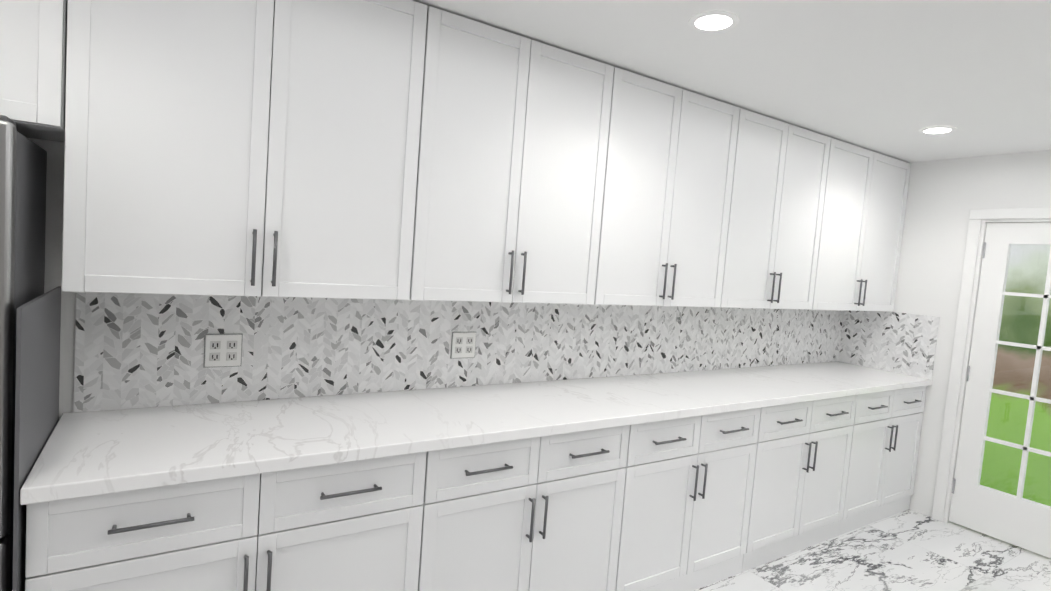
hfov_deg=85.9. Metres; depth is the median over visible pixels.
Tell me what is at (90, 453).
countertop
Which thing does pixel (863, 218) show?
upper cabinet
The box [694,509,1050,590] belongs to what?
floor
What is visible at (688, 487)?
base cabinet
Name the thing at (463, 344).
electrical outlet
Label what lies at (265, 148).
upper cabinet
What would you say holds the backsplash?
attached to the wall at (54, 212)
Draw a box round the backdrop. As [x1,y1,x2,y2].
[980,244,1050,506]
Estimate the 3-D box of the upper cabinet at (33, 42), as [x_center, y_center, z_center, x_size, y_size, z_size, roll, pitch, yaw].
[-1.711,-0.772,1.327,1.012,0.603,0.385,2,5,-33]
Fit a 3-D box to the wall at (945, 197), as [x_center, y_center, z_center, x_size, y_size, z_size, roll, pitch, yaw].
[3.353,0.387,2.992,0.134,2.400,3.275,2,5,-33]
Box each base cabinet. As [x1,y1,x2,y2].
[25,452,426,590]
[418,425,629,590]
[615,408,760,590]
[742,395,856,571]
[838,386,926,535]
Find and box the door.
[931,207,1050,557]
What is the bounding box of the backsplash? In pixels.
[74,292,939,412]
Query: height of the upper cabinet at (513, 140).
1.048 m
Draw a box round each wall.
[26,137,75,418]
[890,150,1050,516]
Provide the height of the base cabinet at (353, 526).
0.878 m
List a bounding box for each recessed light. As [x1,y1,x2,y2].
[688,10,739,31]
[919,126,956,133]
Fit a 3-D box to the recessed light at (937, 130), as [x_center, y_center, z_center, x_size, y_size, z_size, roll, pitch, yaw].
[2.256,-0.904,3.090,0.170,0.006,0.170,2,5,-33]
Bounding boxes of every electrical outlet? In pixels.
[203,334,242,367]
[450,332,475,358]
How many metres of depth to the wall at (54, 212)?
1.78 m
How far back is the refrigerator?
1.38 m
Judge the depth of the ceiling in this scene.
2.22 m
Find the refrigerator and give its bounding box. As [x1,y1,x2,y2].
[0,115,60,590]
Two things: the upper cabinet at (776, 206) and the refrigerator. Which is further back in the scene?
the upper cabinet at (776, 206)
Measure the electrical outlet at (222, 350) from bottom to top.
0.122 m
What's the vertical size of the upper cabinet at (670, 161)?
1.048 m
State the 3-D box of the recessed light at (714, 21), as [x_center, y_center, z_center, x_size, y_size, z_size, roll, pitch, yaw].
[0.653,-0.950,1.960,0.170,0.006,0.170,2,5,-33]
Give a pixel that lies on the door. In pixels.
(963, 497)
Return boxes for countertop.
[20,361,932,504]
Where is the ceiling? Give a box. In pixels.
[413,0,1050,162]
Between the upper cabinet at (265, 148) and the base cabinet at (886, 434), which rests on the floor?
the base cabinet at (886, 434)
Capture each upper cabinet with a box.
[0,0,67,142]
[62,0,427,299]
[409,6,613,303]
[594,67,739,306]
[720,108,830,309]
[812,138,910,311]
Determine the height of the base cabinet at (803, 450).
0.878 m
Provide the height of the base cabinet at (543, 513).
0.878 m
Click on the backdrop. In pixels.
(1017, 362)

